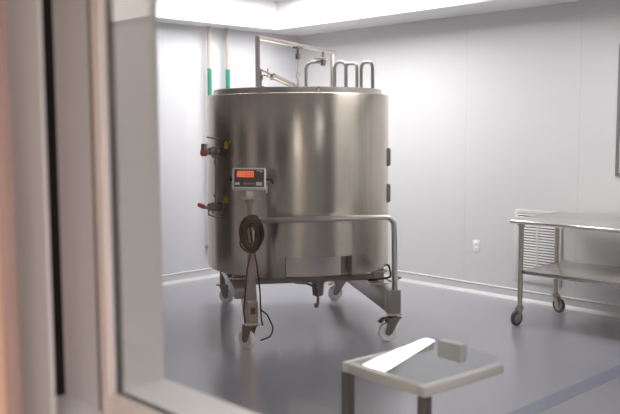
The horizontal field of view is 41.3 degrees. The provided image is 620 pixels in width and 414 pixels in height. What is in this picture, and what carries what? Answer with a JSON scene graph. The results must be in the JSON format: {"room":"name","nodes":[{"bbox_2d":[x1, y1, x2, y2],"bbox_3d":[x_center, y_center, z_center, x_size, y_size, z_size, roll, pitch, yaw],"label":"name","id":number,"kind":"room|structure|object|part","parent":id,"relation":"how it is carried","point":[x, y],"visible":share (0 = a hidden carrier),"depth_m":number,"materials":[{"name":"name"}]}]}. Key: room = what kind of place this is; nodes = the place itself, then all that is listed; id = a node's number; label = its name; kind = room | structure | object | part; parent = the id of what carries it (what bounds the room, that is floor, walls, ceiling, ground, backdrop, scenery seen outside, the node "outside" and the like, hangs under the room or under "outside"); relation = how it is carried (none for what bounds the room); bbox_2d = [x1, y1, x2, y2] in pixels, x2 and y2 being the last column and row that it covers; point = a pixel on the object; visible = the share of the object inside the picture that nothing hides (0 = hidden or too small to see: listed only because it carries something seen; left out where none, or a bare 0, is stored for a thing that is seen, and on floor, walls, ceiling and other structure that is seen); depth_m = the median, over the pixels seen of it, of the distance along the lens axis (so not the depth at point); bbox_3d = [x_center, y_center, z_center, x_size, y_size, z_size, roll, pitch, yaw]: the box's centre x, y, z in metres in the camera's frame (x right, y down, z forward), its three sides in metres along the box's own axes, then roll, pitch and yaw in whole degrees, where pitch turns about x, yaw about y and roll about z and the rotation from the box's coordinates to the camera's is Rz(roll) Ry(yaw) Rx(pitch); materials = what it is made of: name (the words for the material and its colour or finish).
{"room":"pharmaceutical factory corridor","nodes":[
{"label":"pharmaceutical factory corridor","id":0,"kind":"room"},
{"bbox_2d":[5,0,173,413],"bbox_3d":[0.284,0.018,1.056,0.120,3.060,13.527,-5,8,-43],"label":"wall","id":1,"kind":"structure","parent":0,"point":[104,1],"depth_m":1.71,"materials":[{"name":"beige paint"}]},
{"bbox_2d":[41,0,65,396],"bbox_3d":[-0.608,0.236,1.926,0.004,2.470,0.138,-5,8,-43],"label":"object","id":2,"kind":"structure","parent":1,"relation":"attached to","point":[47,14],"depth_m":1.87,"materials":[{"name":"black"}]},
{"bbox_2d":[21,394,103,413],"bbox_3d":[0.232,0.527,0.966,0.150,0.025,2.442,-5,8,-43],"label":"trim","id":3,"kind":"structure","parent":1,"relation":"attached to","point":[65,404],"depth_m":1.80,"materials":[{"name":"grey paint"}]},
{"bbox_2d":[52,0,98,409],"bbox_3d":[-0.509,0.096,1.807,0.006,2.170,0.152,-5,8,-43],"label":"trim","id":4,"kind":"structure","parent":1,"relation":"attached to","point":[70,28],"depth_m":1.79,"materials":[{"name":"grey paint"}]},
{"bbox_2d":[87,0,101,410],"bbox_3d":[-0.449,0.102,1.744,0.006,2.170,0.022,-5,8,-43],"label":"trim","id":5,"kind":"structure","parent":1,"relation":"attached to","point":[88,1],"depth_m":1.74,"materials":[{"name":"brown"}]},
{"bbox_2d":[90,0,255,413],"bbox_3d":[0.369,-0.141,0.951,0.144,1.305,2.218,-5,8,-43],"label":"window","id":6,"kind":"structure","parent":1,"relation":"in","point":[133,42],"depth_m":1.73,"materials":[{"name":"grey paint"}]},
{"bbox_3d":[0.322,-0.136,0.906,0.013,1.305,2.218,-5,8,-43],"label":"frame","id":7,"kind":"part","parent":6,"relation":"part of","materials":[{"name":"beige"}]},
{"bbox_3d":[0.379,0.460,1.026,0.109,0.004,2.135,-5,8,-43],"label":"sill","id":8,"kind":"part","parent":6,"relation":"part of","materials":[{"name":"white paint"}]},
{"bbox_2d":[157,22,297,274],"bbox_3d":[-2.285,-0.633,7.995,6.034,3.060,0.100,-5,8,-43],"label":"wall","id":9,"kind":"structure","parent":0,"point":[181,49],"depth_m":8.88,"materials":[{"name":"white paint"}]},
{"bbox_2d":[162,268,219,285],"bbox_3d":[-2.221,0.840,8.090,5.814,0.109,0.045,-5,8,-43],"label":"baseboard","id":10,"kind":"structure","parent":9,"relation":"attached to","point":[206,273],"depth_m":8.96,"materials":[{"name":"grey plastic"}]},
{"bbox_2d":[205,25,212,248],"bbox_3d":[-1.097,-0.739,8.954,0.090,2.422,0.143,-5,8,-43],"label":"pipe","id":11,"kind":"object","parent":9,"relation":"attached to","point":[209,62],"visible":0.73,"depth_m":8.84,"materials":[{"name":"plastic"}]},
{"bbox_2d":[223,27,230,88],"bbox_3d":[-0.918,-0.756,9.124,0.090,2.422,0.143,-5,8,-43],"label":"pipe","id":12,"kind":"object","parent":9,"relation":"attached to","point":[227,48],"visible":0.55,"depth_m":9.00,"materials":[{"name":"plastic"}]},
{"bbox_2d":[156,0,310,35],"bbox_3d":[-2.142,-1.989,7.723,5.814,0.311,0.312,-5,8,-43],"label":"trim","id":13,"kind":"structure","parent":9,"relation":"attached to","point":[243,15],"depth_m":8.73,"materials":[{"name":"white paint"}]},
{"bbox_2d":[163,277,619,413],"bbox_3d":[2.429,1.386,3.239,6.034,0.100,13.727,-5,8,-43],"label":"floor","id":14,"kind":"structure","parent":0,"point":[297,369],"depth_m":6.14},
{"bbox_2d":[197,36,401,348],"bbox_3d":[-0.152,-0.191,6.963,1.643,2.350,1.840,-1,6,-11],"label":"tank","id":15,"kind":"object","parent":14,"relation":"on","point":[312,163],"visible":1,"depth_m":6.33,"materials":[{"name":"metal"}]},
{"bbox_3d":[-0.844,-0.008,6.427,0.072,0.050,0.038,-5,7,-43],"label":"handle","id":16,"kind":"part","parent":15,"relation":"part of","materials":[{"name":"red plastic"}]},
{"bbox_3d":[-0.825,-0.421,6.386,0.048,0.060,0.060,-4,7,-35],"label":"handle","id":17,"kind":"part","parent":15,"relation":"part of","materials":[{"name":"red plastic"}]},
{"bbox_3d":[-0.444,-0.211,6.001,0.218,0.131,0.049,-1,5,-4],"label":"panel","id":18,"kind":"part","parent":15,"relation":"part of","materials":[{"name":"grey"}]},
{"bbox_3d":[-0.444,-0.094,6.074,0.145,0.069,0.105,-1,6,-11],"label":"mount plate","id":19,"kind":"part","parent":15,"relation":"part of","materials":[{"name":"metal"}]},
{"bbox_3d":[-0.440,0.874,6.174,0.104,0.012,0.104,-1,6,-11],"label":"swivel plate","id":20,"kind":"part","parent":15,"relation":"part of","materials":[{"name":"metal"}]},
{"bbox_2d":[250,308,254,314],"bbox_3d":[-0.424,0.773,6.112,0.038,0.050,0.011,-1,6,-11],"label":"socket","id":21,"kind":"object","parent":15,"relation":"attached to","point":[252,310],"depth_m":6.11,"materials":[{"name":"black plastic"}]},
{"bbox_2d":[239,214,273,340],"bbox_3d":[-0.395,0.529,6.071,0.255,0.955,0.066,-1,6,-11],"label":"coiled cable","id":22,"kind":"object","parent":15,"relation":"hanging from","point":[249,221],"visible":1,"depth_m":6.04,"materials":[{"name":"black plastic"}]},
{"bbox_3d":[-0.401,-1.089,6.301,0.034,0.432,0.034,-1,6,-11],"label":"gantry post","id":23,"kind":"part","parent":15,"relation":"part of","materials":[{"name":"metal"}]},
{"bbox_3d":[-0.248,-1.029,6.628,0.062,0.152,0.646,2,6,26],"label":"lifting arm","id":24,"kind":"part","parent":15,"relation":"part of","materials":[{"name":"metal"}]},
{"bbox_3d":[-0.100,-1.104,6.912,0.033,0.282,0.030,3,6,29],"label":"hoist rod","id":25,"kind":"part","parent":15,"relation":"part of","materials":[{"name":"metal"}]},
{"bbox_3d":[-0.025,0.625,6.649,0.207,0.050,0.067,1,6,17],"label":"drain lever","id":26,"kind":"part","parent":15,"relation":"part of","materials":[{"name":"metal"}]},
{"bbox_3d":[0.029,0.461,6.362,0.431,0.146,0.048,-1,6,-11],"label":"access panel","id":27,"kind":"part","parent":15,"relation":"part of","materials":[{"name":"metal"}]},
{"bbox_3d":[0.122,0.362,6.240,1.128,0.590,0.042,-1,6,-11],"label":"push rail","id":28,"kind":"part","parent":15,"relation":"part of","materials":[{"name":"metal"}]},
{"bbox_3d":[0.201,-1.193,7.515,0.034,0.402,0.034,-1,6,-11],"label":"gantry post","id":29,"kind":"part","parent":15,"relation":"part of","materials":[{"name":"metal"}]},
{"bbox_3d":[-0.101,0.415,7.061,1.400,0.190,1.400,-1,6,-11],"label":"dish","id":30,"kind":"part","parent":15,"relation":"part of","materials":[{"name":"metal"}]},
{"bbox_3d":[0.650,0.826,6.388,0.104,0.012,0.104,-1,6,-11],"label":"swivel plate","id":31,"kind":"part","parent":15,"relation":"part of","materials":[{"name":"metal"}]},
{"bbox_2d":[341,339,503,413],"bbox_3d":[0.399,0.951,3.016,0.560,0.828,0.409,-5,7,-40],"label":"stand","id":32,"kind":"object","parent":14,"relation":"on","point":[451,350],"visible":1,"depth_m":2.96,"materials":[{"name":"white metal"}]},
{"bbox_3d":[0.141,0.967,3.044,0.036,0.734,0.036,-5,7,-40],"label":"leg","id":33,"kind":"part","parent":32,"relation":"part of","materials":[{"name":"metal"}]},
{"bbox_3d":[0.259,0.597,2.865,0.034,0.036,0.339,-5,7,-40],"label":"rail","id":34,"kind":"part","parent":32,"relation":"part of","materials":[{"name":"beige plastic"}]},
{"bbox_3d":[0.307,0.569,3.148,0.474,0.036,0.034,-5,7,-40],"label":"rail","id":35,"kind":"part","parent":32,"relation":"part of","materials":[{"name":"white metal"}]},
{"bbox_3d":[0.382,0.993,2.760,0.036,0.734,0.036,-5,7,-40],"label":"leg","id":36,"kind":"part","parent":32,"relation":"part of","materials":[{"name":"metal"}]},
{"bbox_3d":[0.530,0.597,2.849,0.427,0.036,0.034,-5,7,-40],"label":"rail","id":37,"kind":"part","parent":32,"relation":"part of","materials":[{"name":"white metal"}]},
{"bbox_2d":[508,365,619,413],"bbox_3d":[0.739,1.242,4.294,4.200,0.001,0.120,-5,8,-43],"label":"floor stripe","id":38,"kind":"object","parent":14,"relation":"on","point":[538,406],"depth_m":5.11,"materials":[{"name":"blue paint"}]},
{"bbox_2d":[509,212,619,325],"bbox_3d":[2.518,0.573,6.531,0.861,0.891,1.731,-5,8,-43],"label":"work table","id":39,"kind":"object","parent":14,"relation":"on","point":[590,273],"visible":1,"depth_m":6.81,"materials":[{"name":"metal"}]},
{"bbox_3d":[1.755,0.483,6.852,0.060,0.716,0.059,-5,8,-43],"label":"leg","id":40,"kind":"part","parent":39,"relation":"part of","materials":[{"name":"silver metal"}]},
{"bbox_3d":[2.197,0.435,7.335,0.060,0.716,0.059,-5,8,-43],"label":"leg","id":41,"kind":"part","parent":39,"relation":"part of","materials":[{"name":"silver metal"}]},
{"bbox_2d":[521,260,619,287],"bbox_3d":[2.552,0.566,6.524,0.720,0.035,1.555,-5,8,-43],"label":"shelf","id":42,"kind":"object","parent":39,"relation":"attached to","point":[590,273],"depth_m":6.72,"materials":[{"name":"metal"}]},
{"bbox_2d":[298,0,619,304],"bbox_3d":[1.786,-0.656,8.027,0.100,3.060,5.477,-5,8,-43],"label":"wall","id":43,"kind":"structure","parent":0,"point":[492,115],"depth_m":7.97,"materials":[{"name":"white paint"}]},
{"bbox_2d":[277,0,585,33],"bbox_3d":[1.627,-1.990,7.544,0.608,0.311,5.177,-5,8,-43],"label":"ceiling","id":44,"kind":"structure","parent":43,"relation":"attached to","point":[303,16],"depth_m":8.31,"materials":[{"name":"white paint"}]},
{"bbox_2d":[473,240,479,251],"bbox_3d":[1.655,0.389,8.190,0.010,0.120,0.074,-5,8,-43],"label":"wall outlet","id":45,"kind":"object","parent":43,"relation":"attached to","point":[476,243],"visible":1,"depth_m":8.19,"materials":[{"name":"white plastic"}]},
{"bbox_2d":[369,268,619,317],"bbox_3d":[1.741,0.818,8.117,0.045,0.109,5.477,-5,8,-43],"label":"baseboard","id":46,"kind":"structure","parent":43,"relation":"attached to","point":[545,299],"depth_m":7.97,"materials":[{"name":"grey plastic"}]},
{"bbox_2d":[513,209,561,285],"bbox_3d":[2.125,0.374,7.690,0.015,0.680,0.500,-5,8,-43],"label":"air vent","id":47,"kind":"object","parent":43,"relation":"in","point":[538,250],"visible":0.63,"depth_m":7.70,"materials":[{"name":"white metal"}]},
{"bbox_2d":[615,44,619,176],"bbox_3d":[2.993,-0.790,6.657,0.020,1.125,1.055,-5,8,-43],"label":"window","id":48,"kind":"structure","parent":43,"relation":"in","point":[617,157],"depth_m":7.03,"materials":[{"name":"grey metal"}]},
{"bbox_3d":[2.995,-0.790,6.659,0.010,1.065,0.995,-5,8,-43],"label":"pane","id":49,"kind":"part","parent":48,"relation":"part of","materials":[{"name":"grey"}]},
{"bbox_3d":[-1.881,1.570,1.533,2.570,0.100,9.600,-5,8,-43],"label":"floor","id":50,"kind":"structure","parent":0,"visible":0},
{"bbox_2d":[0,0,21,413],"bbox_3d":[-0.568,0.457,1.505,0.065,2.090,0.058,-5,8,-43],"label":"door","id":51,"kind":"structure","parent":50,"relation":"on","point":[10,384],"depth_m":1.46,"materials":[{"name":"brown paint"}]},
{"bbox_2d":[6,0,55,413],"bbox_3d":[-0.543,0.343,1.638,0.008,2.290,0.136,-5,8,-43],"label":"door","id":52,"kind":"structure","parent":50,"relation":"on","point":[23,17],"depth_m":1.59,"materials":[{"name":"grey paint"}]}
]}

